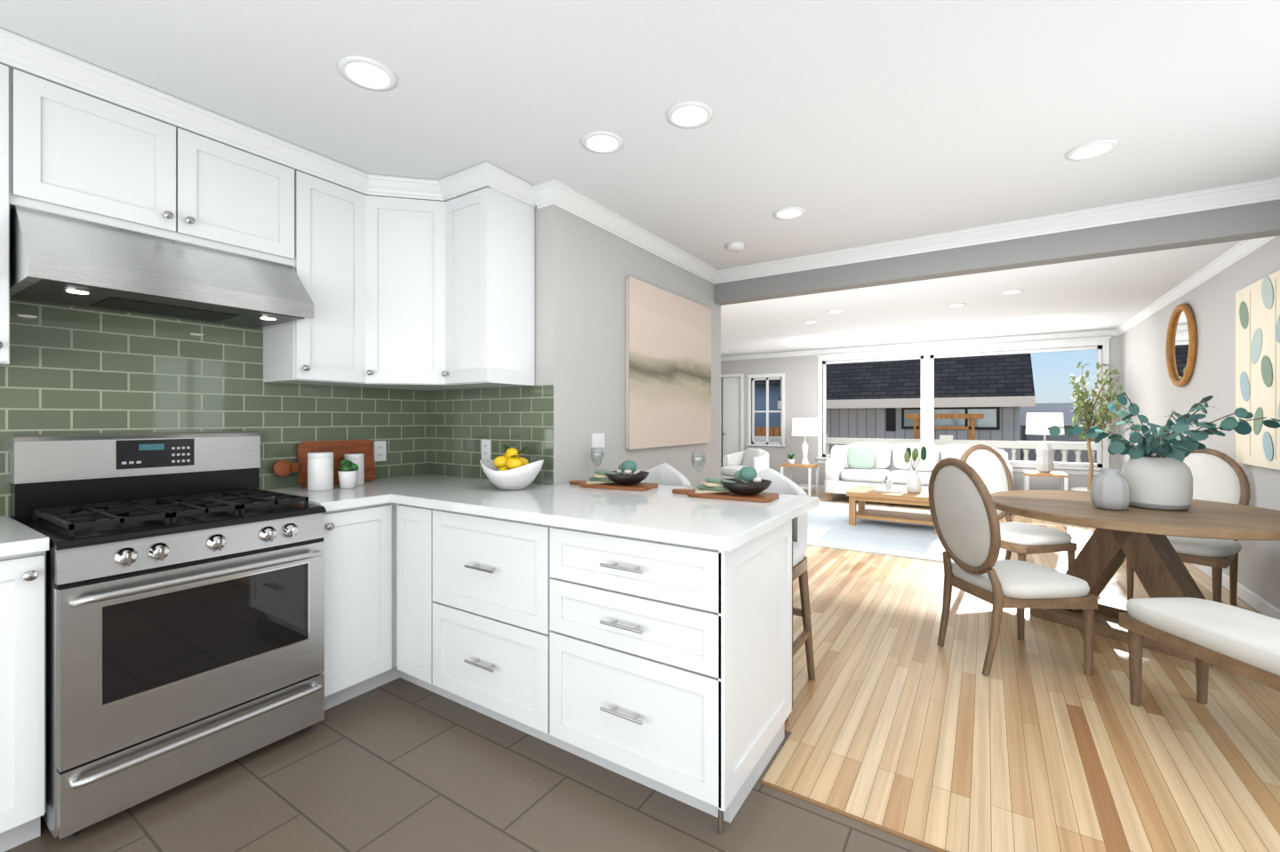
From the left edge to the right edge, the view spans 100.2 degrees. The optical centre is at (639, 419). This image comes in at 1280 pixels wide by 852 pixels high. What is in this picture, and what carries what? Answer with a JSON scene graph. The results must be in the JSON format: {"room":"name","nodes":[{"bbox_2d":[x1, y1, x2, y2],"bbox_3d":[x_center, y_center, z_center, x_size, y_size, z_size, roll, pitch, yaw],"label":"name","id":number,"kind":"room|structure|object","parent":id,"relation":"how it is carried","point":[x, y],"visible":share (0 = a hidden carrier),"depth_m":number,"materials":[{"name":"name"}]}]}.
{"room":"kitchen","nodes":[
{"label":"kitchen","id":0,"kind":"room"},
{"bbox_2d":[4,678,936,851],"bbox_3d":[-0.489,1.344,0.696,4.670,0.100,3.750,0,0,33],"label":"floor","id":1,"kind":"structure","parent":0,"point":[398,765],"depth_m":1.78,"materials":[{"name":"tile"}]},
{"bbox_2d":[9,431,326,840],"bbox_3d":[-1.779,0.675,2.073,0.752,1.235,0.770,0,0,33],"label":"range","id":2,"kind":"object","parent":1,"relation":"on","point":[185,602],"visible":0.98,"depth_m":1.89,"materials":[{"name":"silver metal"}]},
{"bbox_2d":[0,502,792,851],"bbox_3d":[-1.259,0.844,1.430,2.332,0.900,3.345,0,0,33],"label":"base cabinet","id":3,"kind":"object","parent":1,"relation":"on","point":[665,668],"visible":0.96,"depth_m":1.92,"materials":[{"name":"white wood"}]},
{"bbox_2d":[0,474,818,557],"bbox_3d":[-1.166,0.373,1.542,2.358,0.038,3.634,0,0,33],"label":"countertop","id":4,"kind":"structure","parent":3,"relation":"on","point":[659,514],"depth_m":2.15,"materials":[{"name":"white stone"}]},
{"bbox_2d":[272,440,375,487],"bbox_3d":[-1.674,0.235,2.860,0.056,0.235,0.517,0,0,33],"label":"cutting board","id":5,"kind":"object","parent":4,"relation":"on","point":[282,468],"visible":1,"depth_m":2.87,"materials":[{"name":"brown wood"}]},
{"bbox_2d":[307,452,364,491],"bbox_3d":[-1.570,0.260,2.770,0.113,0.185,0.320,0,0,13],"label":"canister","id":6,"kind":"object","parent":4,"relation":"on","point":[320,465],"visible":0.91,"depth_m":2.63,"materials":[{"name":"white ceramic"}]},
{"bbox_2d":[337,459,358,488],"bbox_3d":[-1.501,0.279,2.747,0.111,0.147,0.093,0,0,33],"label":"pot","id":7,"kind":"object","parent":4,"relation":"on","point":[348,475],"visible":1,"depth_m":2.71,"materials":[{"name":"white ceramic"}]},
{"bbox_2d":[480,444,543,490],"bbox_3d":[-0.644,0.241,2.691,0.320,0.222,0.276,0,0,33],"label":"bowl","id":8,"kind":"object","parent":4,"relation":"on","point":[507,472],"visible":1,"depth_m":2.62,"materials":[{"name":"white ceramic"}]},
{"bbox_2d":[569,460,657,491],"bbox_3d":[-0.152,0.283,2.809,0.495,0.140,0.236,0,0,33],"label":"serving board","id":9,"kind":"object","parent":4,"relation":"on","point":[627,477],"visible":1,"depth_m":2.72,"materials":[{"name":"brown wood"}]},
{"bbox_2d":[672,466,778,503],"bbox_3d":[0.380,0.283,2.455,0.494,0.140,0.230,0,0,33],"label":"serving board","id":10,"kind":"object","parent":4,"relation":"on","point":[745,486],"visible":1,"depth_m":2.37,"materials":[{"name":"brown wood"}]},
{"bbox_2d":[760,780,949,851],"bbox_3d":[1.363,1.293,1.301,2.220,0.004,0.016,0,0,33],"label":"threshold strip","id":11,"kind":"object","parent":1,"relation":"on","point":[836,811],"visible":1,"depth_m":1.73,"materials":[{"name":"brown wood"}]},
{"bbox_2d":[455,205,568,485],"bbox_3d":[-0.925,0.029,3.225,1.187,2.530,0.120,0,0,33],"label":"wall","id":12,"kind":"structure","parent":0,"point":[551,223],"depth_m":2.90,"materials":[{"name":"paint"}]},
{"bbox_2d":[0,0,1279,356],"bbox_3d":[0.966,-1.286,4.320,6.410,0.100,11.656,0,0,33],"label":"ceiling","id":13,"kind":"structure","parent":0,"point":[883,121],"depth_m":2.12,"materials":[{"name":"paint"}]},
{"bbox_2d":[337,56,397,91],"bbox_3d":[-0.969,-1.232,1.906,0.193,0.008,0.190,0,0,33],"label":"recessed light","id":14,"kind":"object","parent":13,"relation":"in","point":[366,74],"depth_m":1.91,"materials":[{"name":"white"}]},
{"bbox_2d":[581,131,623,153],"bbox_3d":[-0.167,-1.232,2.377,0.190,0.008,0.191,0,0,33],"label":"recessed light","id":15,"kind":"object","parent":13,"relation":"in","point":[599,142],"depth_m":2.38,"materials":[{"name":"white"}]},
{"bbox_2d":[666,101,712,128],"bbox_3d":[0.201,-1.232,2.163,0.189,0.008,0.193,0,0,33],"label":"recessed light","id":16,"kind":"object","parent":13,"relation":"in","point":[686,115],"depth_m":2.17,"materials":[{"name":"white plastic"}]},
{"bbox_2d":[726,241,744,252],"bbox_3d":[0.678,-1.218,3.794,0.130,0.035,0.130,0,0,33],"label":"smoke detector","id":17,"kind":"object","parent":13,"relation":"attached to","point":[735,246],"visible":1,"depth_m":3.76,"materials":[{"name":"white plastic"}]},
{"bbox_2d":[773,207,806,219],"bbox_3d":[0.890,-1.232,3.191,0.186,0.008,0.195,0,0,33],"label":"recessed light","id":18,"kind":"object","parent":13,"relation":"in","point":[788,212],"depth_m":3.20,"materials":[{"name":"white plastic"}]},
{"bbox_2d":[1065,139,1119,160],"bbox_3d":[2.064,-1.232,2.443,0.186,0.008,0.196,0,0,33],"label":"recessed light","id":19,"kind":"object","parent":13,"relation":"in","point":[1093,149],"depth_m":2.45,"materials":[{"name":"white plastic"}]},
{"bbox_2d":[568,212,720,487],"bbox_3d":[0.104,0.029,3.833,0.120,2.530,2.020,0,0,33],"label":"wall","id":20,"kind":"structure","parent":0,"point":[600,261],"depth_m":3.27,"materials":[{"name":"paint"}]},
{"bbox_2d":[592,432,604,454],"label":"outlet","id":21,"kind":"object","parent":20,"relation":"attached to","point":[597,439],"depth_m":3.17,"materials":[{"name":"white plastic"}]},
{"bbox_2d":[625,276,711,449],"bbox_3d":[0.244,-0.356,3.903,0.038,1.100,1.190,0,0,33],"label":"picture","id":22,"kind":"object","parent":20,"relation":"attached to","point":[668,334],"visible":1,"depth_m":3.75,"materials":[{"name":"beige fabric"}]},
{"bbox_2d":[534,176,1279,284],"bbox_3d":[0.091,-1.189,1.482,4.550,0.094,5.700,0,0,33],"label":"crown molding","id":23,"kind":"structure","parent":20,"relation":"attached to","point":[553,192],"depth_m":3.30,"materials":[{"name":"white"}]},
{"bbox_2d":[720,235,1278,360],"bbox_3d":[2.546,-1.196,6.758,6.170,0.080,5.546,0,0,33],"label":"crown molding","id":24,"kind":"structure","parent":20,"relation":"attached to","point":[1244,248],"depth_m":7.42,"materials":[{"name":"white"}]},
{"bbox_2d":[802,485,1279,620],"bbox_3d":[0.958,1.244,4.308,6.170,0.100,11.386,0,0,33],"label":"baseboard","id":25,"kind":"structure","parent":20,"relation":"attached to","point":[1264,607],"depth_m":3.73,"materials":[{"name":"white wood"}]},
{"bbox_2d":[720,336,1119,490],"bbox_3d":[4.095,0.029,9.148,6.170,2.530,0.150,0,0,33],"label":"wall","id":26,"kind":"structure","parent":0,"point":[801,372],"depth_m":9.80,"materials":[{"name":"paint"}]},
{"bbox_2d":[720,373,743,467],"bbox_3d":[1.818,0.204,10.581,0.530,2.180,0.122,0,0,33],"label":"door","id":27,"kind":"structure","parent":26,"relation":"attached to","point":[732,401],"depth_m":10.59,"materials":[{"name":"white wood"}]},
{"bbox_2d":[746,373,786,447],"bbox_3d":[2.417,-0.171,10.182,0.770,1.370,0.140,0,0,33],"label":"window","id":28,"kind":"structure","parent":26,"relation":"in","point":[751,379],"depth_m":10.19,"materials":[{"name":"white wood"}]},
{"bbox_2d":[816,336,1111,475],"bbox_3d":[4.894,-0.178,8.571,4.020,1.945,0.150,0,0,33],"label":"window","id":29,"kind":"structure","parent":26,"relation":"in","point":[1100,344],"depth_m":8.56,"materials":[{"name":"white wood"}]},
{"bbox_2d":[713,200,1279,305],"bbox_3d":[2.127,-1.111,3.642,3.483,0.250,0.140,0,0,33],"label":"header beam","id":30,"kind":"structure","parent":0,"point":[1258,220],"depth_m":3.36,"materials":[{"name":"paint"}]},
{"bbox_2d":[762,489,1279,851],"bbox_3d":[1.880,1.344,5.730,6.170,0.100,7.996,0,0,33],"label":"floor","id":31,"kind":"structure","parent":0,"point":[895,729],"depth_m":2.26,"materials":[{"name":"brown wood"}]},
{"bbox_2d":[640,463,691,487],"bbox_3d":[0.030,0.774,2.941,0.464,1.040,0.477,0,0,33],"label":"bar stool","id":32,"kind":"object","parent":31,"relation":"on","point":[664,474],"visible":0.08,"depth_m":3.09,"materials":[{"name":"white fabric"}]},
{"bbox_2d":[720,448,768,479],"bbox_3d":[1.779,0.899,9.092,0.810,0.787,0.815,0,0,-32],"label":"armchair","id":33,"kind":"object","parent":31,"relation":"on","point":[757,459],"visible":0.56,"depth_m":9.08,"materials":[{"name":"white fabric"}]},
{"bbox_2d":[756,468,815,721],"bbox_3d":[0.559,0.774,2.598,0.464,1.040,0.477,0,0,33],"label":"bar stool","id":34,"kind":"object","parent":31,"relation":"on","point":[780,484],"visible":0.2,"depth_m":2.63,"materials":[{"name":"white fabric"}]},
{"bbox_2d":[780,463,818,496],"bbox_3d":[2.699,1.028,9.027,0.500,0.529,0.500,0,0,33],"label":"side table","id":35,"kind":"object","parent":31,"relation":"on","point":[809,486],"visible":0.63,"depth_m":8.91,"materials":[{"name":"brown wood"}]},
{"bbox_2d":[786,454,794,464],"bbox_3d":[2.539,0.666,8.995,0.130,0.195,0.208,0,0,33],"label":"pot","id":36,"kind":"object","parent":35,"relation":"on","point":[790,460],"visible":1,"depth_m":8.95,"materials":[{"name":"white ceramic"}]},
{"bbox_2d":[792,417,817,464],"bbox_3d":[2.793,0.373,9.061,0.430,0.780,0.430,0,0,33],"label":"table lamp","id":37,"kind":"object","parent":35,"relation":"on","point":[801,427],"visible":1,"depth_m":8.91,"materials":[{"name":"white fabric"}]},
{"bbox_2d":[808,501,954,563],"bbox_3d":[2.869,1.286,6.503,2.250,0.013,2.950,0,0,33],"label":"rug","id":38,"kind":"object","parent":31,"relation":"on","point":[828,526],"visible":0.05,"depth_m":5.97,"materials":[{"name":"white fabric"}]},
{"bbox_2d":[846,486,936,534],"bbox_3d":[3.104,1.079,6.452,1.040,0.400,0.680,0,0,33],"label":"coffee table","id":39,"kind":"object","parent":38,"relation":"on","point":[862,494],"visible":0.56,"depth_m":6.34,"materials":[{"name":"brown wood"}]},
{"bbox_2d":[873,446,926,493],"bbox_3d":[3.138,0.600,6.449,0.560,0.556,0.250,0,0,33],"label":"decor","id":40,"kind":"object","parent":39,"relation":"on","point":[914,484],"depth_m":6.35,"materials":[{"name":"white ceramic"}]},
{"bbox_2d":[824,441,1013,500],"bbox_3d":[4.189,0.827,8.181,2.479,0.905,1.017,0,0,33],"label":"sofa","id":41,"kind":"object","parent":31,"relation":"on","point":[868,464],"visible":0.55,"depth_m":8.32,"materials":[{"name":"white fabric"}]},
{"bbox_2d":[928,457,1097,676],"bbox_3d":[1.978,0.752,2.897,0.643,1.088,0.520,0,0,-5],"label":"chair","id":42,"kind":"object","parent":31,"relation":"on","point":[964,513],"visible":1,"depth_m":2.76,"materials":[{"name":"white fabric"}]},
{"bbox_2d":[960,444,1077,568],"bbox_3d":[2.855,0.752,4.099,0.520,1.088,0.643,0,0,-12],"label":"chair","id":43,"kind":"object","parent":31,"relation":"on","point":[1021,539],"visible":0.61,"depth_m":4.00,"materials":[{"name":"white fabric"}]},
{"bbox_2d":[1023,471,1068,490],"bbox_3d":[5.605,1.018,7.406,0.460,0.549,0.460,0,0,33],"label":"side table","id":44,"kind":"object","parent":31,"relation":"on","point":[1064,477],"visible":0.39,"depth_m":7.32,"materials":[{"name":"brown wood"}]},
{"bbox_2d":[1025,412,1064,472],"bbox_3d":[5.605,0.328,7.406,0.430,0.830,0.430,0,0,33],"label":"table lamp","id":45,"kind":"object","parent":44,"relation":"on","point":[1037,423],"visible":0.99,"depth_m":7.32,"materials":[{"name":"grey ceramic"}]},
{"bbox_2d":[1067,361,1128,491],"bbox_3d":[6.033,0.253,7.078,0.610,2.080,1.009,0,0,33],"label":"tree","id":46,"kind":"object","parent":31,"relation":"on","point":[1084,406],"visible":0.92,"depth_m":7.01,"materials":[{"name":"green plant"}]},
{"bbox_2d":[990,489,1279,666],"bbox_3d":[3.007,0.913,3.286,1.480,0.759,1.480,0,0,33],"label":"dining table","id":47,"kind":"object","parent":31,"relation":"on","point":[1138,535],"visible":0.71,"depth_m":3.12,"materials":[{"name":"brown wood"}]},
{"bbox_2d":[1090,468,1130,510],"bbox_3d":[2.792,0.415,3.175,0.182,0.235,0.182,0,0,33],"label":"ribbed vase","id":48,"kind":"object","parent":47,"relation":"on","point":[1109,490],"visible":1,"depth_m":3.12,"materials":[{"name":"grey ceramic"}]},
{"bbox_2d":[1047,392,1279,510],"bbox_3d":[3.139,0.188,3.174,0.946,0.690,0.780,0,0,-8],"label":"vase","id":49,"kind":"object","parent":47,"relation":"on","point":[1162,481],"visible":0.99,"depth_m":3.13,"materials":[{"name":"grey ceramic"}]},
{"bbox_2d":[1126,448,1250,605],"bbox_3d":[3.836,0.752,3.757,0.643,1.088,0.520,0,0,-30],"label":"chair","id":50,"kind":"object","parent":31,"relation":"on","point":[1218,477],"visible":0.38,"depth_m":3.71,"materials":[{"name":"white fabric"}]},
{"bbox_2d":[1118,597,1279,706],"bbox_3d":[2.427,1.054,1.990,0.430,0.478,0.990,0,0,-3],"label":"bench","id":51,"kind":"object","parent":31,"relation":"on","point":[1245,644],"visible":1,"depth_m":2.18,"materials":[{"name":"white fabric"}]},
{"bbox_2d":[1120,235,1279,608],"bbox_3d":[3.605,0.029,2.610,0.120,2.530,11.656,0,0,33],"label":"wall","id":52,"kind":"structure","parent":0,"point":[1146,381],"depth_m":4.34,"materials":[{"name":"paint"}]},
{"bbox_2d":[1165,304,1197,387],"bbox_3d":[5.053,-0.686,4.999,0.056,0.776,0.776,0,0,33],"label":"round mirror","id":53,"kind":"object","parent":52,"relation":"attached to","point":[1181,336],"visible":1,"depth_m":4.99,"materials":[{"name":"brown wood"}]},
{"bbox_2d":[1235,270,1279,470],"bbox_3d":[4.038,-0.301,3.428,0.038,1.230,1.020,0,0,33],"label":"framed picture","id":54,"kind":"object","parent":52,"relation":"attached to","point":[1258,304],"visible":0.98,"depth_m":3.53,"materials":[{"name":"beige fabric"}]},
{"bbox_3d":[-2.412,0.029,1.912,0.120,2.530,3.700,0,0,33],"label":"wall","id":55,"kind":"structure","parent":0,"visible":0},
{"bbox_2d":[0,27,535,391],"bbox_3d":[-1.834,-0.708,1.772,0.989,1.053,3.293,0,0,33],"label":"upper cabinet","id":56,"kind":"object","parent":55,"relation":"attached to","point":[412,284],"visible":0.99,"depth_m":2.51,"materials":[{"name":"white wood"}]},
{"bbox_2d":[9,205,313,329],"bbox_3d":[-1.877,-0.568,2.142,0.512,0.272,0.837,0,0,33],"label":"range hood","id":57,"kind":"object","parent":56,"relation":"attached to","point":[55,259],"visible":1,"depth_m":1.95,"materials":[{"name":"silver metal"}]},
{"bbox_2d":[0,298,553,516],"bbox_3d":[-1.805,-0.176,1.757,1.067,1.060,3.300,0,0,33],"label":"tile backsplash","id":58,"kind":"structure","parent":55,"relation":"attached to","point":[70,370],"depth_m":2.49,"materials":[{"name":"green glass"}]},
{"bbox_2d":[373,440,386,461],"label":"outlet","id":59,"kind":"object","parent":58,"relation":"attached to","point":[380,450],"depth_m":3.14,"materials":[{"name":"white plastic"}]},
{"bbox_2d":[481,439,490,459],"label":"outlet","id":60,"kind":"object","parent":58,"relation":"attached to","point":[485,444],"depth_m":3.12,"materials":[{"name":"white plastic"}]},
{"label":"outside","id":61,"kind":"structure","parent":0,"visible":0},
{"bbox_3d":[19.611,2.544,30.269,34.000,0.100,52.154,0,0,33],"label":"ground","id":62,"kind":"structure","parent":61,"visible":0},
{"bbox_2d":[754,379,780,428],"bbox_3d":[3.604,-0.006,18.808,5.200,4.999,4.800,0,0,33],"label":"house","id":63,"kind":"structure","parent":62,"relation":"on","point":[774,385],"depth_m":16.11,"materials":[{"name":"blue"}]},
{"bbox_2d":[754,427,780,436],"bbox_3d":[1.630,1.313,13.711,5.830,2.359,0.160,0,0,33],"label":"fence","id":64,"kind":"object","parent":62,"relation":"on","point":[758,431],"visible":0.02,"depth_m":12.69,"materials":[{"name":"brown wood"}]},
{"bbox_2d":[777,353,1035,461],"bbox_3d":[7.800,-0.317,15.564,5.570,5.619,6.480,0,0,33],"label":"house","id":65,"kind":"structure","parent":62,"relation":"on","point":[869,399],"depth_m":12.89,"materials":[{"name":"grey"}]},
{"bbox_2d":[905,414,983,439],"bbox_3d":[6.324,1.194,11.146,1.400,2.599,0.140,0,0,33],"label":"play structure","id":66,"kind":"structure","parent":62,"relation":"on","point":[916,417],"depth_m":11.01},
{"bbox_2d":[1019,402,1096,463],"bbox_3d":[25.313,0.987,28.035,44.000,3.012,39.700,0,0,33],"label":"hills","id":67,"kind":"structure","parent":62,"relation":"on","point":[1064,408],"depth_m":14.25,"materials":[{"name":"grey"}]},
{"bbox_3d":[4.931,1.894,9.455,10.000,1.199,1.254,0,0,33],"label":"deck","id":68,"kind":"object","parent":62,"relation":"on","visible":0},
{"bbox_2d":[754,433,1096,463],"bbox_3d":[5.173,0.794,9.806,10.025,1.000,0.200,0,0,33],"label":"balustrade","id":69,"kind":"object","parent":68,"relation":"on","point":[1013,446],"visible":0.04,"depth_m":9.12,"materials":[{"name":"white wood"}]}
]}

